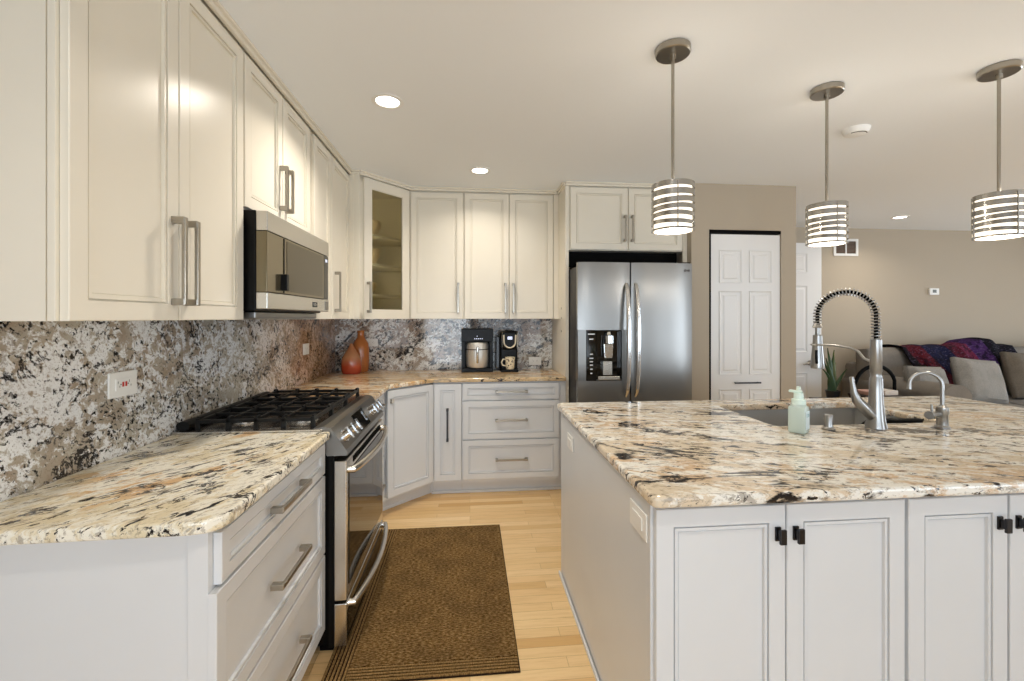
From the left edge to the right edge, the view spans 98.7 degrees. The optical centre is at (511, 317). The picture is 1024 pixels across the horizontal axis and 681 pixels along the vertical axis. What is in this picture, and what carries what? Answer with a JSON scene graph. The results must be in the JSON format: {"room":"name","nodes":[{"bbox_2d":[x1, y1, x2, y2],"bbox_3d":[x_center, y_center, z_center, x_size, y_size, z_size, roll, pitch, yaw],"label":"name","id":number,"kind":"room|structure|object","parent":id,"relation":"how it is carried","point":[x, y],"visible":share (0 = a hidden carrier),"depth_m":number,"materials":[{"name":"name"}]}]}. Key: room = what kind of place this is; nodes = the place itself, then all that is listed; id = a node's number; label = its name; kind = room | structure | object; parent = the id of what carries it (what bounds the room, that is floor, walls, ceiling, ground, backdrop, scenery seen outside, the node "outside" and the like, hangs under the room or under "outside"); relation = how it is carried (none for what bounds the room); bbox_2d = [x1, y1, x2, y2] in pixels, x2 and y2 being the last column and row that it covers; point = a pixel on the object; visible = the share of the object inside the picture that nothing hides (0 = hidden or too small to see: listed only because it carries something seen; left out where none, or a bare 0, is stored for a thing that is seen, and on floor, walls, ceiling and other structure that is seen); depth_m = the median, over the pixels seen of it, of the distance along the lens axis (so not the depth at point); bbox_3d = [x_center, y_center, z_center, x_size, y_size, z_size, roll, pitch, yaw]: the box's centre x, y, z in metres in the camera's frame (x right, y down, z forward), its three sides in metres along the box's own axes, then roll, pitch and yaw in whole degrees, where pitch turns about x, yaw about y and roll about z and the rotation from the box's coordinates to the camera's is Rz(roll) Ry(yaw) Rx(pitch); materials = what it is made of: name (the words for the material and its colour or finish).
{"room":"kitchen","nodes":[
{"label":"kitchen","id":0,"kind":"room"},
{"bbox_2d":[301,489,595,680],"bbox_3d":[3.545,1.430,2.302,10.105,0.100,9.110,0,0,-5],"label":"floor","id":1,"kind":"structure","parent":0,"point":[550,647],"depth_m":2.43,"materials":[{"name":"brown wood"}]},
{"bbox_2d":[0,443,324,680],"bbox_3d":[-1.014,0.939,1.388,0.651,0.883,0.776,0,0,-5],"label":"base cabinet","id":2,"kind":"object","parent":1,"relation":"on","point":[242,600],"visible":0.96,"depth_m":1.03,"materials":[{"name":"paint"}]},
{"bbox_2d":[0,432,329,545],"bbox_3d":[-1.011,0.480,1.369,0.613,0.032,0.818,0,0,-5],"label":"countertop","id":3,"kind":"structure","parent":2,"relation":"on","point":[173,485],"depth_m":1.19,"materials":[{"name":"stone"}]},
{"bbox_2d":[170,387,387,650],"bbox_3d":[-1.019,0.891,2.167,0.746,0.978,0.788,0,0,-5],"label":"range","id":4,"kind":"object","parent":1,"relation":"on","point":[356,533],"visible":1,"depth_m":1.91,"materials":[{"name":"silver metal"}]},
{"bbox_2d":[170,396,358,434],"bbox_3d":[-1.101,0.459,2.159,0.581,0.010,0.788,0,0,-5],"label":"cooktop","id":5,"kind":"object","parent":4,"relation":"in","point":[322,424],"depth_m":1.84,"materials":[{"name":"black metal"}]},
{"bbox_2d":[376,394,385,500],"bbox_3d":[-1.148,0.939,2.791,0.651,0.883,0.485,0,0,-5],"label":"base cabinet","id":6,"kind":"object","parent":1,"relation":"on","point":[381,398],"visible":0.13,"depth_m":3.02,"materials":[{"name":"paint"}]},
{"bbox_2d":[383,383,433,507],"bbox_3d":[-1.077,0.939,3.489,0.924,0.883,0.904,0,0,-5],"label":"base cabinet","id":7,"kind":"object","parent":1,"relation":"on","point":[408,411],"visible":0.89,"depth_m":3.21,"materials":[{"name":"paint"}]},
{"bbox_2d":[271,368,565,400],"bbox_3d":[-0.529,0.480,3.289,1.938,0.032,1.368,0,0,-5],"label":"countertop","id":8,"kind":"structure","parent":7,"relation":"on","point":[375,383],"depth_m":3.42,"materials":[{"name":"stone"}]},
{"bbox_2d":[341,343,361,373],"bbox_3d":[-1.343,0.339,3.679,0.164,0.250,0.131,0,0,-5],"label":"vase","id":9,"kind":"object","parent":8,"relation":"on","point":[351,363],"visible":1,"depth_m":3.63,"materials":[{"name":"orange ceramic"}]},
{"bbox_2d":[353,330,368,371],"bbox_3d":[-1.315,0.286,3.826,0.140,0.355,0.140,0,0,-5],"label":"vase","id":10,"kind":"object","parent":8,"relation":"on","point":[361,345],"visible":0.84,"depth_m":3.78,"materials":[{"name":"orange ceramic"}]},
{"bbox_2d":[461,328,492,371],"bbox_3d":[-0.303,0.279,3.836,0.271,0.368,0.274,0,0,-5],"label":"coffee maker","id":11,"kind":"object","parent":8,"relation":"on","point":[476,344],"visible":1,"depth_m":3.76,"materials":[{"name":"black plastic"}]},
{"bbox_2d":[495,331,518,371],"bbox_3d":[-0.049,0.287,3.883,0.196,0.354,0.240,0,0,-5],"label":"pod coffee maker","id":12,"kind":"object","parent":8,"relation":"on","point":[506,343],"visible":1,"depth_m":3.85,"materials":[{"name":"black plastic"}]},
{"bbox_2d":[501,356,514,368],"bbox_3d":[-0.029,0.389,3.811,0.113,0.105,0.088,0,0,22],"label":"coffee mug","id":13,"kind":"object","parent":12,"relation":"on","point":[509,360],"visible":1,"depth_m":3.77,"materials":[{"name":"ceramic"}]},
{"bbox_2d":[321,524,520,680],"bbox_3d":[-0.402,1.374,2.285,0.758,0.012,1.225,0,0,-5],"label":"rug","id":14,"kind":"object","parent":1,"relation":"on","point":[436,604],"visible":0.87,"depth_m":2.04,"materials":[{"name":"brown carpet"}]},
{"bbox_2d":[433,382,461,490],"bbox_3d":[-0.525,0.939,3.672,0.220,0.883,0.646,0,0,-5],"label":"base cabinet","id":15,"kind":"object","parent":1,"relation":"on","point":[447,397],"visible":0.99,"depth_m":3.40,"materials":[{"name":"paint"}]},
{"bbox_2d":[383,486,560,510],"bbox_3d":[-0.312,1.370,3.455,1.458,0.020,0.277,0,0,-18],"label":"trim","id":16,"kind":"structure","parent":1,"relation":"on","point":[552,487],"depth_m":3.48,"materials":[{"name":"paint"}]},
{"bbox_2d":[462,381,565,489],"bbox_3d":[-0.006,0.939,3.721,0.819,0.883,0.646,0,0,-5],"label":"base cabinet","id":17,"kind":"object","parent":1,"relation":"on","point":[511,431],"visible":1,"depth_m":3.44,"materials":[{"name":"paint"}]},
{"bbox_2d":[552,181,686,402],"bbox_3d":[0.891,0.148,3.822,1.041,2.464,0.616,0,0,-5],"label":"tall cabinet","id":18,"kind":"object","parent":1,"relation":"on","point":[599,221],"visible":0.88,"depth_m":3.55,"materials":[{"name":"paint"}]},
{"bbox_2d":[569,261,691,402],"bbox_3d":[0.882,0.470,3.633,0.877,1.780,0.894,0,0,-5],"label":"refrigerator","id":19,"kind":"object","parent":1,"relation":"on","point":[630,324],"visible":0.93,"depth_m":3.26,"materials":[{"name":"silver metal"}]},
{"bbox_2d":[559,413,904,680],"bbox_3d":[0.683,0.939,1.795,0.750,0.883,1.236,0,0,-5],"label":"base cabinet","id":20,"kind":"object","parent":1,"relation":"on","point":[798,591],"visible":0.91,"depth_m":1.23,"materials":[{"name":"paint"}]},
{"bbox_2d":[567,432,572,452],"bbox_3d":[0.282,0.605,2.142,0.009,0.070,0.110,0,0,-5],"label":"outlet","id":21,"kind":"object","parent":20,"relation":"attached to","point":[569,437],"visible":1,"depth_m":2.12,"materials":[{"name":"white plastic"}]},
{"bbox_2d":[630,498,646,542],"bbox_3d":[0.365,0.583,1.276,0.009,0.075,0.125,0,0,-5],"label":"outlet","id":22,"kind":"object","parent":20,"relation":"attached to","point":[638,518],"visible":1,"depth_m":1.26,"materials":[{"name":"white plastic"}]},
{"bbox_2d":[632,508,641,530],"bbox_3d":[0.362,0.583,1.275,0.004,0.036,0.072,0,0,-5],"label":"receptacle","id":23,"kind":"object","parent":22,"relation":"attached to","point":[636,513],"depth_m":1.27,"materials":[{"name":"white plastic"}]},
{"bbox_2d":[796,243,821,397],"bbox_3d":[3.159,0.260,5.006,0.810,2.240,0.103,0,0,-5],"label":"door","id":24,"kind":"structure","parent":1,"relation":"on","point":[808,259],"depth_m":5.04,"materials":[{"name":"white paint"}]},
{"bbox_2d":[842,346,1023,407],"bbox_3d":[5.566,0.857,4.836,3.200,1.047,1.130,0,0,-5],"label":"sofa","id":25,"kind":"object","parent":1,"relation":"on","point":[893,358],"visible":0.2,"depth_m":4.88,"materials":[{"name":"grey fabric"}]},
{"bbox_2d":[856,347,918,379],"bbox_3d":[4.283,0.635,5.010,0.640,0.603,0.312,0,0,-5],"label":"cushion","id":26,"kind":"object","parent":25,"relation":"on","point":[893,358],"depth_m":4.91,"materials":[{"name":"grey fabric"}]},
{"bbox_2d":[903,366,948,383],"bbox_3d":[4.269,0.680,4.526,0.464,0.380,0.232,0,0,-11],"label":"throw pillow","id":27,"kind":"object","parent":25,"relation":"on","point":[908,371],"visible":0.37,"depth_m":4.49,"materials":[{"name":"grey fabric"}]},
{"bbox_2d":[882,337,1016,383],"bbox_3d":[5.038,0.586,4.914,1.412,0.724,0.804,0,0,-5],"label":"throw blanket","id":28,"kind":"object","parent":25,"relation":"on","point":[930,355],"visible":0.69,"depth_m":4.92,"materials":[{"name":"fabric"}]},
{"bbox_2d":[950,357,1008,402],"bbox_3d":[4.885,0.665,4.605,0.568,0.515,0.266,0,0,-7],"label":"throw pillow","id":29,"kind":"object","parent":25,"relation":"on","point":[984,379],"visible":0.74,"depth_m":4.53,"materials":[{"name":"grey fabric"}]},
{"bbox_2d":[996,403,1023,407],"bbox_3d":[4.731,0.970,4.630,0.850,0.190,0.876,0,0,-5],"label":"seat cushion","id":30,"kind":"object","parent":25,"relation":"on","point":[1009,404],"depth_m":4.47,"materials":[{"name":"grey fabric"}]},
{"bbox_2d":[999,352,1023,398],"bbox_3d":[5.688,0.635,4.822,0.594,0.529,0.277,0,0,-3],"label":"throw pillow","id":31,"kind":"object","parent":25,"relation":"on","point":[1012,364],"visible":0.99,"depth_m":4.77,"materials":[{"name":"beige fabric"}]},
{"bbox_2d":[1000,346,1023,394],"bbox_3d":[6.000,0.635,5.174,0.970,0.603,0.312,0,0,-5],"label":"cushion","id":32,"kind":"object","parent":25,"relation":"on","point":[1020,349],"depth_m":5.08,"materials":[{"name":"grey fabric"}]},
{"bbox_2d":[1008,395,1023,405],"bbox_3d":[5.617,0.970,4.715,0.910,0.190,0.876,0,0,-5],"label":"seat cushion","id":33,"kind":"object","parent":25,"relation":"on","point":[1018,401],"depth_m":4.63,"materials":[{"name":"grey fabric"}]},
{"bbox_2d":[903,493,1023,680],"bbox_3d":[1.518,0.939,1.875,0.922,0.883,1.236,0,0,-5],"label":"base cabinet","id":34,"kind":"object","parent":1,"relation":"on","point":[964,554],"visible":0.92,"depth_m":1.27,"materials":[{"name":"paint"}]},
{"bbox_2d":[557,396,1023,507],"bbox_3d":[1.488,0.480,1.885,2.380,0.032,1.274,0,0,-5],"label":"countertop","id":35,"kind":"structure","parent":34,"relation":"on","point":[690,453],"depth_m":1.52,"materials":[{"name":"stone"}]},
{"bbox_2d":[788,386,809,433],"bbox_3d":[1.161,0.370,1.784,0.062,0.186,0.067,0,0,-41],"label":"soap bottle","id":36,"kind":"object","parent":35,"relation":"on","point":[798,411],"visible":1,"depth_m":1.76,"materials":[{"name":"white"}]},
{"bbox_2d":[731,408,896,425],"bbox_3d":[1.512,0.611,2.158,0.830,0.227,0.490,0,0,-5],"label":"sink","id":37,"kind":"object","parent":35,"relation":"in","point":[841,416],"visible":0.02,"depth_m":2.41,"materials":[{"name":"silver metal"}]},
{"bbox_2d":[861,418,922,423],"bbox_3d":[1.647,0.591,2.096,0.476,0.254,0.210,0,0,37],"label":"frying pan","id":38,"kind":"object","parent":37,"relation":"in","point":[888,420],"visible":0.05,"depth_m":2.03,"materials":[{"name":"black metal"}]},
{"bbox_2d":[821,414,835,430],"bbox_3d":[1.319,0.432,1.834,0.050,0.062,0.050,0,0,-5],"label":"soap dispenser","id":39,"kind":"object","parent":35,"relation":"on","point":[828,418],"visible":1,"depth_m":1.82,"materials":[{"name":"metal"}]},
{"bbox_2d":[810,288,887,429],"bbox_3d":[1.453,0.165,1.910,0.273,0.597,0.132,0,0,41],"label":"kitchen faucet","id":40,"kind":"object","parent":35,"relation":"on","point":[874,410],"visible":1,"depth_m":1.86,"materials":[{"name":"grey metal"}]},
{"bbox_2d":[864,339,887,429],"bbox_3d":[1.542,0.276,1.864,0.078,0.376,0.078,0,0,-5],"label":"faucet","id":41,"kind":"object","parent":40,"relation":"on","point":[875,416],"depth_m":1.85,"materials":[{"name":"grey metal"}]},
{"bbox_2d":[906,371,950,428],"bbox_3d":[1.785,0.345,1.880,0.131,0.237,0.093,0,0,-5],"label":"filter faucet","id":42,"kind":"object","parent":35,"relation":"on","point":[941,413],"visible":1,"depth_m":1.86,"materials":[{"name":"grey metal"}]},
{"bbox_2d":[934,405,950,428],"bbox_3d":[1.826,0.415,1.867,0.052,0.096,0.052,0,0,-5],"label":"faucet","id":43,"kind":"object","parent":42,"relation":"on","point":[942,421],"depth_m":1.85,"materials":[{"name":"grey metal"}]},
{"bbox_3d":[3.580,1.115,4.485,0.740,0.530,0.550,0,0,-5],"label":"side table","id":44,"kind":"object","parent":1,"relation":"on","visible":0},
{"bbox_2d":[822,348,846,397],"bbox_3d":[3.330,0.580,4.557,0.295,0.539,0.136,0,0,-5],"label":"snake plant","id":45,"kind":"object","parent":44,"relation":"on","point":[833,382],"visible":0.94,"depth_m":4.55,"materials":[{"name":"green plant"}]},
{"bbox_2d":[847,365,902,396],"bbox_3d":[3.619,0.655,4.394,0.476,0.387,0.220,0,0,-5],"label":"basket","id":46,"kind":"object","parent":44,"relation":"on","point":[894,386],"visible":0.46,"depth_m":4.38,"materials":[{"name":"black wood"}]},
{"bbox_2d":[857,389,868,394],"bbox_3d":[3.549,0.742,4.387,0.144,0.035,0.180,0,0,-5],"label":"magazine","id":47,"kind":"object","parent":46,"relation":"on","point":[860,391],"visible":0.31,"depth_m":4.39,"materials":[{"name":"brown paper"}]},
{"bbox_2d":[883,388,897,394],"bbox_3d":[3.713,0.737,4.403,0.144,0.045,0.180,0,0,-5],"label":"magazine","id":48,"kind":"object","parent":46,"relation":"on","point":[885,391],"visible":0.59,"depth_m":4.32,"materials":[{"name":"white paper"}]},
{"bbox_2d":[219,0,1023,230],"bbox_3d":[3.545,-1.135,2.302,10.105,0.100,9.110,0,0,-5],"label":"ceiling","id":49,"kind":"structure","parent":0,"point":[537,94],"depth_m":2.10,"materials":[{"name":"white paint"}]},
{"bbox_2d":[371,93,403,108],"bbox_3d":[-0.622,-1.082,2.201,0.158,0.006,0.158,0,0,-5],"label":"recessed light","id":50,"kind":"object","parent":49,"relation":"in","point":[383,100],"visible":1,"depth_m":2.20,"materials":[{"name":"white plastic"}]},
{"bbox_2d":[469,167,490,173],"bbox_3d":[-0.235,-1.082,3.232,0.158,0.006,0.158,0,0,-5],"label":"recessed light","id":51,"kind":"object","parent":49,"relation":"in","point":[476,170],"visible":1,"depth_m":3.23,"materials":[{"name":"white plastic"}]},
{"bbox_2d":[651,38,694,234],"bbox_3d":[0.647,-0.716,1.770,0.165,0.738,0.165,0,0,-5],"label":"pendant lamp","id":52,"kind":"object","parent":49,"relation":"hanging from","point":[673,200],"visible":1,"depth_m":1.72,"materials":[{"name":"silver metal"}]},
{"bbox_2d":[654,184,691,234],"bbox_3d":[0.647,-0.434,1.770,0.144,0.171,0.144,0,0,-5],"label":"diffuser","id":53,"kind":"object","parent":52,"relation":"attached to","point":[672,202],"depth_m":1.70,"materials":[{"name":"white glass"}]},
{"bbox_2d":[805,81,848,246],"bbox_3d":[1.489,-0.716,2.081,0.165,0.738,0.165,0,0,-5],"label":"pendant lamp","id":54,"kind":"object","parent":49,"relation":"hanging from","point":[827,224],"visible":1,"depth_m":2.04,"materials":[{"name":"silver metal"}]},
{"bbox_2d":[808,205,845,246],"bbox_3d":[1.489,-0.434,2.081,0.144,0.171,0.144,0,0,-5],"label":"diffuser","id":55,"kind":"object","parent":54,"relation":"attached to","point":[826,223],"depth_m":2.02,"materials":[{"name":"white"}]},
{"bbox_2d":[841,124,870,137],"bbox_3d":[1.975,-1.067,2.526,0.136,0.036,0.136,0,0,-5],"label":"smoke detector","id":56,"kind":"object","parent":49,"relation":"attached to","point":[855,131],"visible":1,"depth_m":2.49,"materials":[{"name":"white plastic"}]},
{"bbox_2d":[890,215,909,218],"bbox_3d":[4.170,-1.082,4.728,0.158,0.006,0.158,0,0,-5],"label":"recessed light","id":57,"kind":"object","parent":49,"relation":"in","point":[903,216],"visible":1,"depth_m":4.73,"materials":[{"name":"white plastic"}]},
{"bbox_2d":[971,59,1023,240],"bbox_3d":[2.113,-0.716,1.909,0.165,0.738,0.165,0,0,-5],"label":"pendant lamp","id":58,"kind":"object","parent":49,"relation":"hanging from","point":[997,215],"visible":1,"depth_m":1.88,"materials":[{"name":"silver metal"}]},
{"bbox_2d":[975,194,1023,240],"bbox_3d":[2.113,-0.434,1.909,0.144,0.171,0.144,0,0,-5],"label":"diffuser","id":59,"kind":"object","parent":58,"relation":"attached to","point":[997,216],"depth_m":1.86,"materials":[{"name":"white glass"}]},
{"bbox_2d":[677,183,795,399],"bbox_3d":[1.817,0.147,4.338,0.900,2.465,1.528,0,0,-5],"label":"wall","id":60,"kind":"structure","parent":0,"point":[717,206],"depth_m":3.58,"materials":[{"name":"beige paint"}]},
{"bbox_2d":[709,230,780,399],"bbox_3d":[1.896,0.333,3.609,0.621,2.094,0.059,0,0,-5],"label":"trim","id":61,"kind":"structure","parent":60,"relation":"attached to","point":[739,232],"depth_m":3.55,"materials":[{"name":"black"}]},
{"bbox_2d":[711,234,779,399],"bbox_3d":[1.904,0.350,3.593,0.600,2.060,0.067,0,0,-5],"label":"door","id":62,"kind":"structure","parent":60,"relation":"in","point":[745,269],"depth_m":3.59,"materials":[{"name":"white paint"}]},
{"bbox_2d":[796,227,1023,396],"bbox_3d":[5.189,0.147,5.478,6.029,2.465,0.100,0,0,-5],"label":"wall","id":63,"kind":"structure","parent":0,"point":[980,284],"depth_m":5.41,"materials":[{"name":"beige paint"}]},
{"bbox_2d":[833,239,857,255],"bbox_3d":[4.029,-0.853,5.310,0.320,0.205,0.011,0,0,-5],"label":"air vent","id":64,"kind":"object","parent":63,"relation":"in","point":[850,249],"visible":0.74,"depth_m":5.31,"materials":[{"name":"white metal"}]},
{"bbox_2d":[928,288,938,294],"bbox_3d":[5.191,-0.325,5.414,0.125,0.080,0.025,0,0,-5],"label":"thermostat","id":65,"kind":"object","parent":63,"relation":"attached to","point":[931,291],"visible":1,"depth_m":5.40,"materials":[{"name":"white plastic"}]},
{"bbox_3d":[-0.106,0.147,4.088,2.976,2.465,0.100,0,0,-5],"label":"wall","id":66,"kind":"structure","parent":0,"visible":0},
{"bbox_2d":[347,169,410,318],"bbox_3d":[-1.184,-0.539,3.569,0.728,1.092,0.726,0,0,-5],"label":"upper cabinet","id":67,"kind":"object","parent":66,"relation":"attached to","point":[378,205],"visible":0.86,"depth_m":3.37,"materials":[{"name":"paint"}]},
{"bbox_2d":[409,186,463,318],"bbox_3d":[-0.642,-0.539,3.804,0.455,1.092,0.360,0,0,-5],"label":"upper cabinet","id":68,"kind":"object","parent":66,"relation":"attached to","point":[436,214],"visible":0.98,"depth_m":3.67,"materials":[{"name":"paint"}]},
{"bbox_2d":[335,319,551,370],"bbox_3d":[-0.595,0.252,3.981,1.938,0.488,0.020,0,0,-5],"label":"backsplash","id":69,"kind":"structure","parent":66,"relation":"attached to","point":[403,344],"depth_m":3.96,"materials":[{"name":"stone"}]},
{"bbox_2d":[366,339,377,345],"bbox_3d":[-1.252,0.218,3.902,0.120,0.068,0.010,0,0,-5],"label":"outlet","id":70,"kind":"object","parent":69,"relation":"attached to","point":[372,342],"visible":0.66,"depth_m":3.90,"materials":[{"name":"white plastic"}]},
{"bbox_2d":[529,357,540,364],"bbox_3d":[0.212,0.395,4.042,0.115,0.075,0.010,0,0,-5],"label":"outlet","id":71,"kind":"object","parent":69,"relation":"attached to","point":[532,360],"visible":1,"depth_m":4.04,"materials":[{"name":"white plastic"}]},
{"bbox_2d":[531,359,538,362],"bbox_3d":[0.212,0.395,4.040,0.067,0.036,0.004,0,0,-5],"label":"receptacle","id":72,"kind":"object","parent":71,"relation":"attached to","point":[532,360],"depth_m":4.04,"materials":[{"name":"white plastic"}]},
{"bbox_2d":[464,188,558,318],"bbox_3d":[-0.015,-0.539,3.864,0.813,1.092,0.360,0,0,-5],"label":"upper cabinet","id":73,"kind":"object","parent":66,"relation":"attached to","point":[511,236],"visible":0.91,"depth_m":3.72,"materials":[{"name":"paint"}]},
{"bbox_3d":[-1.322,0.147,0.642,0.100,2.465,6.730,0,0,-5],"label":"wall","id":74,"kind":"structure","parent":0,"visible":0},
{"bbox_2d":[0,0,251,320],"bbox_3d":[-1.155,-0.539,1.330,0.360,1.092,0.772,0,0,-5],"label":"upper cabinet","id":75,"kind":"object","parent":74,"relation":"attached to","point":[121,121],"visible":1,"depth_m":1.13,"materials":[{"name":"paint"}]},
{"bbox_2d":[0,319,334,501],"bbox_3d":[-1.351,0.252,1.593,0.020,0.488,4.628,0,0,-5],"label":"backsplash","id":76,"kind":"structure","parent":74,"relation":"attached to","point":[58,420],"depth_m":1.50,"materials":[{"name":"stone"}]},
{"bbox_2d":[107,370,136,398],"bbox_3d":[-1.327,0.225,1.503,0.010,0.084,0.122,0,0,-5],"label":"outlet","id":77,"kind":"object","parent":76,"relation":"attached to","point":[119,384],"visible":1,"depth_m":1.49,"materials":[{"name":"white plastic"}]},
{"bbox_2d":[115,377,131,390],"bbox_3d":[-1.325,0.225,1.503,0.004,0.040,0.071,0,0,-5],"label":"receptacle","id":78,"kind":"object","parent":77,"relation":"attached to","point":[121,383],"depth_m":1.50,"materials":[{"name":"white plastic"}]},
{"bbox_2d":[303,343,308,354],"bbox_3d":[-1.488,0.225,3.183,0.010,0.080,0.110,0,0,-5],"label":"outlet","id":79,"kind":"object","parent":76,"relation":"attached to","point":[305,346],"visible":1,"depth_m":3.17,"materials":[{"name":"white plastic"}]},
{"bbox_2d":[238,42,318,232],"bbox_3d":[-1.228,-0.760,2.098,0.360,0.650,0.778,0,0,-5],"label":"upper cabinet","id":80,"kind":"object","parent":74,"relation":"attached to","point":[276,127],"visible":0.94,"depth_m":1.99,"materials":[{"name":"paint"}]},
{"bbox_2d":[243,210,328,318],"bbox_3d":[-1.186,-0.212,2.107,0.405,0.431,0.760,0,0,-5],"label":"microwave","id":81,"kind":"object","parent":80,"relation":"attached to","point":[285,266],"visible":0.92,"depth_m":1.88,"materials":[{"name":"silver metal"}]},
{"bbox_2d":[243,312,315,318],"bbox_3d":[-1.213,-0.011,2.109,0.295,0.029,0.710,0,0,-5],"label":"vent hood","id":82,"kind":"object","parent":81,"relation":"attached to","point":[246,315],"depth_m":2.00,"materials":[{"name":"silver metal"}]},
{"bbox_2d":[310,128,352,318],"bbox_3d":[-1.300,-0.539,2.858,0.360,1.092,0.757,0,0,-5],"label":"upper cabinet","id":83,"kind":"object","parent":74,"relation":"attached to","point":[329,178],"visible":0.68,"depth_m":2.83,"materials":[{"name":"paint"}]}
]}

